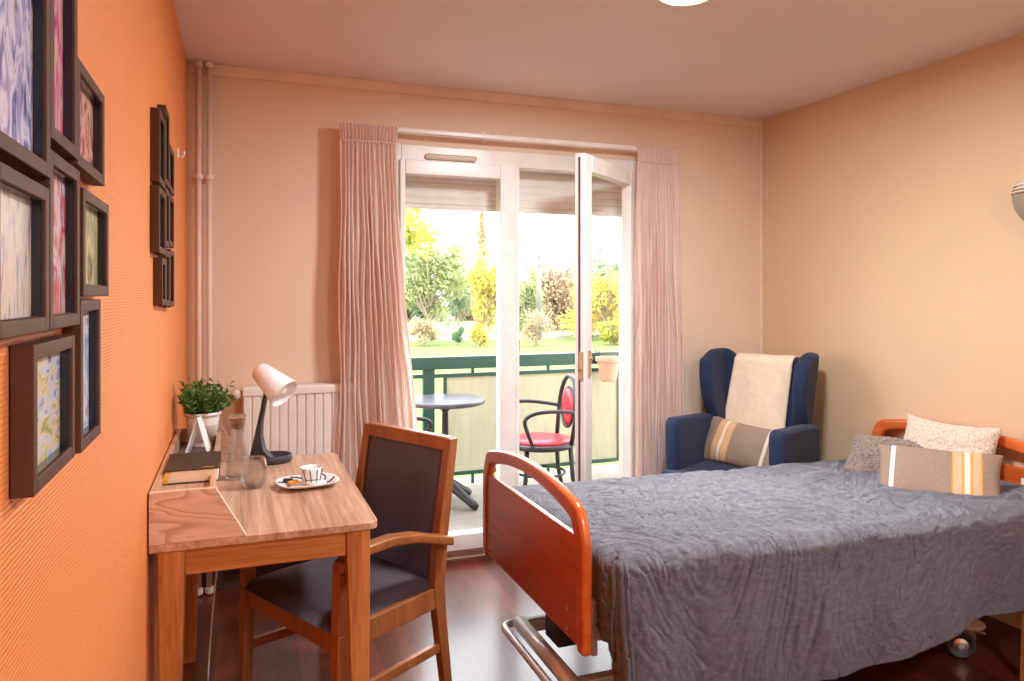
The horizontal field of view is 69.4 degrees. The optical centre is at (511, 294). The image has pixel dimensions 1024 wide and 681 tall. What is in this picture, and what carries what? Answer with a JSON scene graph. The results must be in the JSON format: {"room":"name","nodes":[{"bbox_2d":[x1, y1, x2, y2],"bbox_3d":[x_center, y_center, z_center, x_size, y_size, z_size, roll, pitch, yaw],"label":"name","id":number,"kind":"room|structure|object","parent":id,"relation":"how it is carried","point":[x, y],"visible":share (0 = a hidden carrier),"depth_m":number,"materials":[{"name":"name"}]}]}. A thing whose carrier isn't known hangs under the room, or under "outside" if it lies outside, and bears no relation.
{"room":"care facility","nodes":[
{"label":"care facility","id":0,"kind":"room"},
{"bbox_2d":[0,0,186,680],"bbox_3d":[-0.776,0.156,1.143,0.220,2.500,5.325,0,0,-20],"label":"wall","id":1,"kind":"structure","parent":0,"point":[79,576],"depth_m":1.43,"materials":[{"name":"orange paint"}]},
{"bbox_2d":[0,0,108,498],"bbox_3d":[-0.561,-0.126,0.916,0.022,0.679,0.622,0,0,-20],"label":"photo collage","id":2,"kind":"object","parent":1,"relation":"attached to","point":[54,232],"visible":1,"depth_m":0.84},
{"bbox_2d":[1,188,30,318],"bbox_3d":[-0.498,-0.039,0.726,0.008,0.124,0.163,0,0,-20],"label":"photo","id":3,"kind":"object","parent":2,"relation":"attached to","point":[15,202],"depth_m":0.75},
{"bbox_2d":[0,0,32,151],"bbox_3d":[-0.497,-0.286,0.723,0.008,0.277,0.180,0,0,-20],"label":"photo","id":4,"kind":"object","parent":2,"relation":"on","point":[16,16],"depth_m":0.75},
{"bbox_2d":[38,352,59,464],"bbox_3d":[-0.545,0.131,0.853,0.008,0.123,0.173,0,0,-20],"label":"photo","id":5,"kind":"object","parent":2,"relation":"attached to","point":[48,366],"depth_m":0.88},
{"bbox_2d":[54,0,62,133],"bbox_3d":[-0.561,-0.321,0.897,0.008,0.254,0.114,0,0,-20],"label":"photo","id":6,"kind":"object","parent":2,"relation":"attached to","point":[58,4],"depth_m":0.93},
{"bbox_2d":[53,174,64,312],"bbox_3d":[-0.563,-0.062,0.901,0.008,0.170,0.133,0,0,-20],"label":"photo","id":7,"kind":"object","parent":2,"relation":"on","point":[58,179],"depth_m":0.93},
{"bbox_2d":[83,311,88,428],"bbox_3d":[-0.622,0.110,1.061,0.008,0.172,0.121,0,0,-20],"label":"photo","id":8,"kind":"object","parent":2,"relation":"attached to","point":[85,313],"depth_m":1.09},
{"bbox_2d":[80,87,92,165],"bbox_3d":[-0.625,-0.243,1.068,0.008,0.108,0.177,0,0,-20],"label":"photo","id":9,"kind":"object","parent":2,"relation":"attached to","point":[86,93],"depth_m":1.10},
{"bbox_2d":[86,208,97,284],"bbox_3d":[-0.639,-0.072,1.105,0.008,0.114,0.180,0,0,-20],"label":"photo","id":10,"kind":"object","parent":2,"relation":"on","point":[91,213],"depth_m":1.14},
{"bbox_2d":[150,104,173,307],"bbox_3d":[-1.053,-0.259,2.236,0.023,0.600,0.515,0,0,-20],"label":"photo collage","id":11,"kind":"object","parent":1,"relation":"attached to","point":[162,154],"visible":1,"depth_m":2.15},
{"bbox_2d":[177,148,184,157],"bbox_3d":[-1.308,-0.559,2.928,0.030,0.040,0.020,0,0,-20],"label":"wall hook","id":12,"kind":"object","parent":1,"relation":"attached to","point":[178,155],"visible":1,"depth_m":2.92,"materials":[{"name":"white metal"}]},
{"bbox_2d":[230,416,245,429],"bbox_3d":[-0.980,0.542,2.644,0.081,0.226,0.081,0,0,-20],"label":"cork stopper","id":13,"kind":"object","parent":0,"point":[237,422],"visible":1,"depth_m":2.63,"materials":[{"name":"brown wood"}]},
{"bbox_2d":[187,62,758,559],"bbox_3d":[-0.019,0.156,4.155,3.302,2.500,0.210,0,0,-20],"label":"wall","id":14,"kind":"structure","parent":0,"point":[276,202],"depth_m":3.70,"materials":[{"name":"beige paint"}]},
{"bbox_2d":[202,559,313,591],"bbox_3d":[-1.077,1.361,3.642,0.962,0.090,0.012,0,0,-20],"label":"baseboard","id":15,"kind":"structure","parent":14,"relation":"attached to","point":[226,579],"depth_m":3.54,"materials":[{"name":"brown wood"}]},
{"bbox_2d":[227,382,353,481],"bbox_3d":[-1.093,0.835,3.584,0.668,0.793,0.109,0,0,-20],"label":"radiator","id":16,"kind":"object","parent":14,"relation":"attached to","point":[307,422],"visible":0.39,"depth_m":3.56,"materials":[{"name":"metal"}]},
{"bbox_2d":[242,382,352,396],"bbox_3d":[-1.026,0.460,3.596,0.534,0.043,0.084,0,0,-20],"label":"grille","id":17,"kind":"object","parent":16,"relation":"attached to","point":[332,389],"depth_m":3.58,"materials":[{"name":"metal"}]},
{"bbox_2d":[189,62,762,127],"bbox_3d":[0.024,-1.067,4.053,3.292,0.053,0.012,0,0,-20],"label":"trim","id":18,"kind":"structure","parent":14,"relation":"attached to","point":[219,70],"depth_m":3.94,"materials":[{"name":"paint"}]},
{"bbox_2d":[345,122,661,150],"bbox_3d":[0.039,-0.844,4.009,1.875,0.060,0.105,0,0,-20],"label":"rail","id":19,"kind":"object","parent":14,"relation":"attached to","point":[483,136],"visible":0.68,"depth_m":3.94,"materials":[{"name":"white plastic"}]},
{"bbox_2d":[338,121,417,482],"bbox_3d":[-0.636,0.269,3.693,0.490,2.235,0.076,0,0,-20],"label":"curtain","id":20,"kind":"object","parent":19,"relation":"hanging from","point":[375,355],"visible":0.74,"depth_m":3.67,"materials":[{"name":"pink fabric"}]},
{"bbox_2d":[633,145,683,476],"bbox_3d":[0.849,0.269,4.246,0.338,2.235,0.074,0,0,-20],"label":"curtain","id":21,"kind":"object","parent":19,"relation":"hanging from","point":[657,299],"visible":0.78,"depth_m":4.22,"materials":[{"name":"pink fabric"}]},
{"bbox_2d":[397,144,636,553],"bbox_3d":[0.052,0.298,4.089,1.425,2.155,0.104,0,0,-20],"label":"door frame","id":22,"kind":"structure","parent":14,"relation":"in","point":[502,167],"depth_m":4.01,"materials":[{"name":"white plastic"}]},
{"bbox_2d":[425,153,476,161],"bbox_3d":[-0.322,-0.722,3.911,0.280,0.030,0.016,0,0,-20],"label":"air vent","id":23,"kind":"object","parent":22,"relation":"attached to","point":[429,157],"depth_m":3.91,"materials":[{"name":"beige plastic"}]},
{"bbox_2d":[405,170,621,216],"bbox_3d":[0.004,-0.645,4.216,1.405,0.359,0.028,0,0,-20],"label":"roller shutter","id":24,"kind":"object","parent":22,"relation":"attached to","point":[552,193],"visible":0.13,"depth_m":4.23,"materials":[{"name":"beige plastic"}]},
{"bbox_2d":[575,153,635,480],"bbox_3d":[0.524,0.320,3.979,0.080,2.052,0.711,0,0,31],"label":"door","id":25,"kind":"structure","parent":22,"relation":"attached to","point":[587,166],"depth_m":3.72,"materials":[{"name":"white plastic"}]},
{"bbox_2d":[759,128,762,353],"bbox_3d":[1.556,0.182,4.623,0.022,2.447,0.014,0,0,-20],"label":"trim","id":26,"kind":"structure","parent":14,"relation":"attached to","point":[760,129],"depth_m":4.62,"materials":[{"name":"paint"}]},
{"bbox_2d":[448,464,618,531],"bbox_3d":[-0.134,1.466,4.937,5.200,0.180,1.335,0,0,-20],"label":"floor","id":27,"kind":"structure","parent":0,"point":[462,517],"depth_m":5.07,"materials":[{"name":"concrete"}]},
{"bbox_2d":[417,416,432,431],"bbox_3d":[-0.739,0.950,4.549,0.450,0.858,0.546,0,0,-23],"label":"bistro chair","id":28,"kind":"object","parent":27,"relation":"on","point":[424,419],"visible":0.03,"depth_m":4.37,"materials":[{"name":"black metal"}]},
{"bbox_2d":[415,394,484,510],"bbox_3d":[-0.439,1.028,4.853,0.528,0.693,0.528,0,0,-20],"label":"bistro table","id":29,"kind":"object","parent":27,"relation":"on","point":[444,402],"visible":0.59,"depth_m":4.77,"materials":[{"name":"black metal"}]},
{"bbox_2d":[411,351,618,482],"bbox_3d":[-0.308,0.912,5.403,4.800,0.928,0.060,0,0,-20],"label":"balcony railing","id":30,"kind":"object","parent":27,"relation":"on","point":[474,428],"visible":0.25,"depth_m":5.53,"materials":[{"name":"green paint"}]},
{"bbox_2d":[595,350,618,381],"bbox_3d":[0.716,0.548,5.662,0.241,0.226,0.198,0,0,25],"label":"flower pot","id":31,"kind":"object","parent":30,"relation":"hanging from","point":[608,366],"visible":0.92,"depth_m":5.59,"materials":[{"name":"ceramic"}]},
{"bbox_2d":[519,374,574,485],"bbox_3d":[0.190,0.950,4.820,0.450,0.858,0.546,0,0,-15],"label":"bistro chair","id":32,"kind":"object","parent":27,"relation":"on","point":[536,442],"visible":0.79,"depth_m":4.72,"materials":[{"name":"red plastic"}]},
{"bbox_2d":[174,0,1023,118],"bbox_3d":[0.874,-1.169,1.759,3.742,0.150,5.325,0,0,-20],"label":"ceiling","id":33,"kind":"structure","parent":0,"point":[755,59],"depth_m":3.19,"materials":[{"name":"paint"}]},
{"bbox_2d":[651,0,712,6],"bbox_3d":[0.621,-1.073,2.628,0.290,0.042,0.290,0,0,-20],"label":"ceiling light","id":34,"kind":"object","parent":33,"relation":"attached to","point":[673,3],"visible":1,"depth_m":2.69,"materials":[{"name":"beige plastic"}]},
{"bbox_2d":[660,0,705,5],"bbox_3d":[0.621,-1.063,2.628,0.210,0.022,0.210,0,0,-20],"label":"diffuser","id":35,"kind":"object","parent":34,"relation":"attached to","point":[668,2],"depth_m":2.68,"materials":[{"name":"beige"}]},
{"bbox_2d":[183,555,1020,680],"bbox_3d":[0.874,1.456,1.759,3.742,0.100,5.325,0,0,-20],"label":"floor","id":36,"kind":"structure","parent":0,"point":[481,596],"depth_m":2.94,"materials":[{"name":"brown wood"}]},
{"bbox_2d":[194,60,202,596],"bbox_3d":[-1.463,0.157,3.457,0.039,2.498,0.039,0,0,-20],"label":"riser pipe","id":37,"kind":"object","parent":36,"relation":"on","point":[198,64],"visible":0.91,"depth_m":3.44,"materials":[{"name":"metal"}]},
{"bbox_2d":[205,61,213,594],"bbox_3d":[-1.420,0.157,3.473,0.039,2.498,0.039,0,0,-20],"label":"riser pipe","id":38,"kind":"object","parent":36,"relation":"on","point":[209,65],"visible":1,"depth_m":3.46,"materials":[{"name":"metal"}]},
{"bbox_2d":[148,426,376,680],"bbox_3d":[-0.841,0.963,2.504,0.602,0.887,1.000,0,0,-20],"label":"desk","id":39,"kind":"object","parent":36,"relation":"on","point":[242,519],"visible":0.78,"depth_m":2.12,"materials":[{"name":"brown wood"}]},
{"bbox_2d":[161,482,209,490],"bbox_3d":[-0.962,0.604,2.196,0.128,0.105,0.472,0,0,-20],"label":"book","id":40,"kind":"object","parent":39,"relation":"attached to","point":[201,484],"depth_m":2.12,"materials":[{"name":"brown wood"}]},
{"bbox_2d":[163,451,220,484],"bbox_3d":[-0.978,0.530,2.272,0.153,0.040,0.258,0,0,-20],"label":"book","id":41,"kind":"object","parent":39,"relation":"on","point":[196,467],"visible":1,"depth_m":2.19,"materials":[{"name":"black paper"}]},
{"bbox_2d":[149,486,245,545],"bbox_3d":[-0.839,0.588,1.981,0.240,0.137,0.018,0,0,-20],"label":"panel","id":42,"kind":"object","parent":39,"relation":"on","point":[201,516],"depth_m":1.97,"materials":[{"name":"brown wood"}]},
{"bbox_2d":[185,416,212,452],"bbox_3d":[-1.100,0.500,2.599,0.100,0.139,0.040,0,0,-20],"label":"folded card","id":43,"kind":"object","parent":39,"relation":"on","point":[199,422],"visible":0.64,"depth_m":2.60,"materials":[{"name":"white paper"}]},
{"bbox_2d":[176,376,235,447],"bbox_3d":[-1.156,0.441,2.808,0.211,0.260,0.314,0,0,-14],"label":"potted plant","id":44,"kind":"object","parent":39,"relation":"on","point":[208,404],"visible":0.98,"depth_m":2.76,"materials":[{"name":"green plant"}]},
{"bbox_2d":[177,426,242,460],"bbox_3d":[-1.182,0.588,2.901,0.240,0.137,0.018,0,0,-20],"label":"tray","id":45,"kind":"object","parent":39,"relation":"on","point":[229,452],"depth_m":2.91,"materials":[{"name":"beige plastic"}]},
{"bbox_2d":[207,364,296,680],"bbox_3d":[-1.005,0.836,2.878,0.324,1.133,0.301,0,0,-20],"label":"desk lamp","id":46,"kind":"object","parent":39,"relation":"on","point":[277,387],"visible":0.9,"depth_m":2.86,"materials":[{"name":"plastic"}]},
{"bbox_2d":[275,473,339,488],"bbox_3d":[-0.702,0.644,2.540,0.208,0.018,0.170,0,0,-28],"label":"saucer","id":47,"kind":"object","parent":39,"relation":"on","point":[326,478],"visible":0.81,"depth_m":2.54,"materials":[{"name":"white ceramic"}]},
{"bbox_2d":[283,478,293,481],"bbox_3d":[-0.768,0.636,2.539,0.034,0.011,0.016,0,0,-3],"label":"sachet","id":48,"kind":"object","parent":47,"relation":"on","point":[284,479],"visible":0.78,"depth_m":2.53,"materials":[{"name":"black paper"}]},
{"bbox_2d":[288,479,298,484],"bbox_3d":[-0.743,0.636,2.512,0.016,0.011,0.034,0,0,41],"label":"sachet","id":49,"kind":"object","parent":47,"relation":"on","point":[295,481],"visible":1,"depth_m":2.50,"materials":[{"name":"orange paper"}]},
{"bbox_2d":[300,464,321,484],"bbox_3d":[-0.688,0.619,2.539,0.079,0.056,0.078,0,0,41],"label":"coffee cup","id":50,"kind":"object","parent":47,"relation":"on","point":[310,473],"visible":1,"depth_m":2.52,"materials":[{"name":"white ceramic"}]},
{"bbox_2d":[238,422,457,680],"bbox_3d":[-0.549,0.952,2.551,0.632,0.908,0.536,0,0,42],"label":"desk chair","id":51,"kind":"object","parent":36,"relation":"on","point":[405,476],"visible":0.82,"depth_m":2.53,"materials":[{"name":"brown wood"}]},
{"bbox_2d":[660,348,819,473],"bbox_3d":[1.243,0.861,3.984,0.656,1.090,0.731,0,0,41],"label":"armchair","id":52,"kind":"object","parent":36,"relation":"on","point":[685,435],"visible":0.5,"depth_m":3.97,"materials":[{"name":"blue fabric"}]},
{"bbox_2d":[660,460,740,473],"bbox_3d":[1.206,0.983,3.942,0.616,0.103,0.620,0,0,41],"label":"seat cushion","id":53,"kind":"object","parent":52,"relation":"on","point":[691,465],"depth_m":3.98,"materials":[{"name":"blue fabric"}]},
{"bbox_2d":[704,416,771,467],"bbox_3d":[1.266,0.834,4.056,0.182,0.284,0.538,0,0,-34],"label":"cushion","id":54,"kind":"object","parent":52,"relation":"on","point":[729,442],"visible":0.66,"depth_m":4.03,"materials":[{"name":"fabric"}]},
{"bbox_2d":[726,353,799,429],"bbox_3d":[1.428,0.559,4.237,0.389,0.436,0.190,0,0,42],"label":"throw blanket","id":55,"kind":"object","parent":52,"relation":"on","point":[758,394],"visible":0.94,"depth_m":4.18,"materials":[{"name":"beige fabric"}]},
{"bbox_2d":[483,419,1023,680],"bbox_3d":[1.024,0.987,2.954,2.153,0.833,0.990,0,0,-20],"label":"bed","id":56,"kind":"object","parent":36,"relation":"on","point":[550,560],"visible":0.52,"depth_m":2.49,"materials":[{"name":"brown wood"}]},
{"bbox_2d":[512,459,1023,680],"bbox_3d":[1.061,0.966,2.894,2.034,0.444,1.111,0,0,-20],"label":"coverlet","id":57,"kind":"object","parent":56,"relation":"on","point":[819,570],"visible":0.84,"depth_m":2.37,"materials":[{"name":"grey fabric"}]},
{"bbox_2d":[844,434,922,473],"bbox_3d":[1.712,0.776,3.355,0.395,0.234,0.293,0,0,43],"label":"cushion","id":58,"kind":"object","parent":56,"relation":"on","point":[863,456],"visible":0.35,"depth_m":3.38,"materials":[{"name":"fabric"}]},
{"bbox_2d":[878,444,1002,495],"bbox_3d":[1.721,0.751,2.995,0.457,0.226,0.240,0,0,31],"label":"cushion","id":59,"kind":"object","parent":56,"relation":"on","point":[911,468],"visible":0.7,"depth_m":2.96,"materials":[{"name":"fabric"}]},
{"bbox_2d":[903,414,1002,454],"bbox_3d":[1.913,0.706,3.270,0.176,0.291,0.432,0,0,-27],"label":"cushion","id":60,"kind":"object","parent":56,"relation":"on","point":[929,434],"visible":0.46,"depth_m":3.22,"materials":[{"name":"beige fabric"}]},
{"bbox_2d":[1020,611,1023,680],"bbox_3d":[2.107,1.133,2.573,0.403,0.545,0.416,0,0,-20],"label":"bedside table","id":61,"kind":"object","parent":36,"relation":"on","point":[1022,623],"visible":0.76,"depth_m":2.69,"materials":[{"name":"brown wood"}]},
{"bbox_2d":[763,33,1023,628],"bbox_3d":[2.524,0.156,2.374,0.220,2.500,5.325,0,0,-20],"label":"wall","id":62,"kind":"structure","parent":0,"point":[893,233],"depth_m":3.65,"materials":[{"name":"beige paint"}]},
{"bbox_2d":[1010,180,1023,220],"bbox_3d":[2.114,-0.363,2.960,0.136,0.198,0.284,0,0,-20],"label":"wall sconce","id":63,"kind":"object","parent":62,"relation":"attached to","point":[1018,197],"visible":1,"depth_m":3.00,"materials":[{"name":"beige plastic"}]},
{"label":"outside","id":64,"kind":"structure","parent":0,"visible":0},
{"bbox_2d":[407,307,599,333],"bbox_3d":[-8.202,2.396,93.531,170.000,0.320,99.000,0,0,-20],"label":"ground","id":65,"kind":"structure","parent":64,"point":[449,329],"depth_m":50.14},
{"bbox_2d":[406,295,441,321],"bbox_3d":[-8.609,0.085,61.967,5.267,7.476,5.860,0,0,-20],"label":"tree","id":66,"kind":"object","parent":65,"relation":"on","point":[415,310],"visible":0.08,"depth_m":61.10,"materials":[{"name":"green plant"}]},
{"bbox_2d":[439,261,472,327],"bbox_3d":[-3.678,-0.132,49.957,2.573,5.058,2.497,0,0,-42],"label":"tree","id":67,"kind":"object","parent":65,"relation":"on","point":[456,305],"visible":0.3,"depth_m":49.83,"materials":[{"name":"green plant"}]},
{"bbox_2d":[445,279,479,320],"bbox_3d":[-3.690,0.327,64.022,4.644,6.082,4.905,0,0,-20],"label":"tree","id":68,"kind":"object","parent":65,"relation":"on","point":[468,316],"visible":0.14,"depth_m":62.69,"materials":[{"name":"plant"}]},
{"bbox_2d":[471,212,488,329],"bbox_3d":[-1.838,-1.575,45.966,1.438,8.340,1.367,0,0,-20],"label":"tree","id":69,"kind":"object","parent":65,"relation":"on","point":[481,240],"visible":0.33,"depth_m":45.90,"materials":[{"name":"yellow plant"}]},
{"bbox_2d":[519,240,597,329],"bbox_3d":[2.863,-0.354,47.803,5.297,6.102,5.622,0,0,-33],"label":"tree","id":70,"kind":"object","parent":65,"relation":"on","point":[558,288],"visible":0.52,"depth_m":46.73,"materials":[{"name":"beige plant"}]},
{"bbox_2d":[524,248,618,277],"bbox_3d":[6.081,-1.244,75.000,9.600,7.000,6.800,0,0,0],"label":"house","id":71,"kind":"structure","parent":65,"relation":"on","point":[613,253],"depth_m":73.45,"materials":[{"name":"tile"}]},
{"bbox_2d":[592,240,610,312],"bbox_3d":[7.186,-1.049,59.983,2.502,6.800,2.434,0,0,-20],"label":"tree","id":72,"kind":"object","parent":65,"relation":"on","point":[599,267],"visible":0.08,"depth_m":59.87,"materials":[{"name":"green plant"}]},
{"bbox_2d":[597,263,618,303],"bbox_3d":[6.874,0.159,50.044,2.469,4.774,2.239,0,0,-8],"label":"tree","id":73,"kind":"object","parent":65,"relation":"on","point":[616,266],"visible":0.08,"depth_m":49.95,"materials":[{"name":"green plant"}]},
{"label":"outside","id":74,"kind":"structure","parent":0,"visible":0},
{"bbox_2d":[410,331,618,477],"bbox_3d":[1.192,2.257,25.419,70.000,0.137,36.000,0,0,-20],"label":"lawn","id":75,"kind":"structure","parent":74,"point":[558,345],"depth_m":29.00,"materials":[{"name":"green plant"}]},
{"bbox_2d":[405,209,440,258],"bbox_3d":[-1.987,0.107,12.986,1.606,4.399,1.630,0,0,-20],"label":"tree","id":76,"kind":"object","parent":75,"relation":"on","point":[414,238],"visible":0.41,"depth_m":12.84,"materials":[{"name":"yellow plant"}]},
{"bbox_2d":[407,306,443,345],"bbox_3d":[-4.002,1.416,33.517,1.635,1.805,1.864,0,0,23],"label":"shrub","id":77,"kind":"object","parent":75,"relation":"on","point":[423,327],"visible":1,"depth_m":33.09,"materials":[{"name":"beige plant"}]},
{"bbox_2d":[405,229,471,326],"bbox_3d":[-4.235,-0.455,37.949,4.405,5.529,4.334,0,0,-4],"label":"tree","id":78,"kind":"object","parent":75,"relation":"on","point":[422,281],"visible":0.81,"depth_m":37.01,"materials":[{"name":"green plant"}]},
{"bbox_2d":[451,326,464,344],"bbox_3d":[-2.485,1.872,34.031,0.608,0.870,0.568,0,0,-20],"label":"shrub","id":79,"kind":"object","parent":75,"relation":"on","point":[456,336],"visible":1,"depth_m":33.90,"materials":[{"name":"green plant"}]},
{"bbox_2d":[466,323,488,345],"bbox_3d":[-1.511,1.756,33.011,1.002,1.170,0.894,0,0,-20],"label":"shrub","id":80,"kind":"object","parent":75,"relation":"on","point":[477,332],"visible":1,"depth_m":32.86,"materials":[{"name":"yellow plant"}]},
{"bbox_2d":[465,248,495,341],"bbox_3d":[-1.222,0.045,35.910,2.351,4.525,2.539,0,0,-20],"label":"tree","id":81,"kind":"object","parent":75,"relation":"on","point":[482,281],"visible":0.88,"depth_m":35.47,"materials":[{"name":"yellow plant"}]},
{"bbox_2d":[519,266,545,332],"bbox_3d":[0.956,0.293,44.049,2.547,4.044,2.336,0,0,-20],"label":"tree","id":82,"kind":"object","parent":75,"relation":"on","point":[527,294],"visible":0.5,"depth_m":43.78,"materials":[{"name":"green plant"}]},
{"bbox_2d":[519,305,556,346],"bbox_3d":[1.125,1.375,32.558,1.724,1.974,1.706,0,0,-20],"label":"shrub","id":83,"kind":"object","parent":75,"relation":"on","point":[535,330],"visible":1,"depth_m":32.41,"materials":[{"name":"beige plant"}]},
{"bbox_2d":[529,250,550,324],"bbox_3d":[1.532,-0.135,42.000,1.300,4.782,0.340,0,0,-20],"label":"utility pole","id":84,"kind":"object","parent":75,"relation":"on","point":[538,296],"visible":0.82,"depth_m":41.89,"materials":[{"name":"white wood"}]},
{"bbox_2d":[557,259,618,338],"bbox_3d":[4.667,0.369,37.002,4.379,4.463,4.190,0,0,-20],"label":"tree","id":85,"kind":"object","parent":75,"relation":"on","point":[603,294],"visible":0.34,"depth_m":36.62,"materials":[{"name":"yellow plant"}]},
{"bbox_2d":[596,316,618,344],"bbox_3d":[4.513,1.609,32.994,1.460,1.479,1.406,0,0,-20],"label":"shrub","id":86,"kind":"object","parent":75,"relation":"on","point":[610,332],"visible":0.71,"depth_m":32.82,"materials":[{"name":"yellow plant"}]},
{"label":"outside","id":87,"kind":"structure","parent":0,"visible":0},
{"bbox_2d":[409,332,599,341],"bbox_3d":[1.386,2.226,39.206,70.000,0.260,2.500,0,0,-20],"label":"path","id":88,"kind":"structure","parent":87,"point":[554,335],"depth_m":37.83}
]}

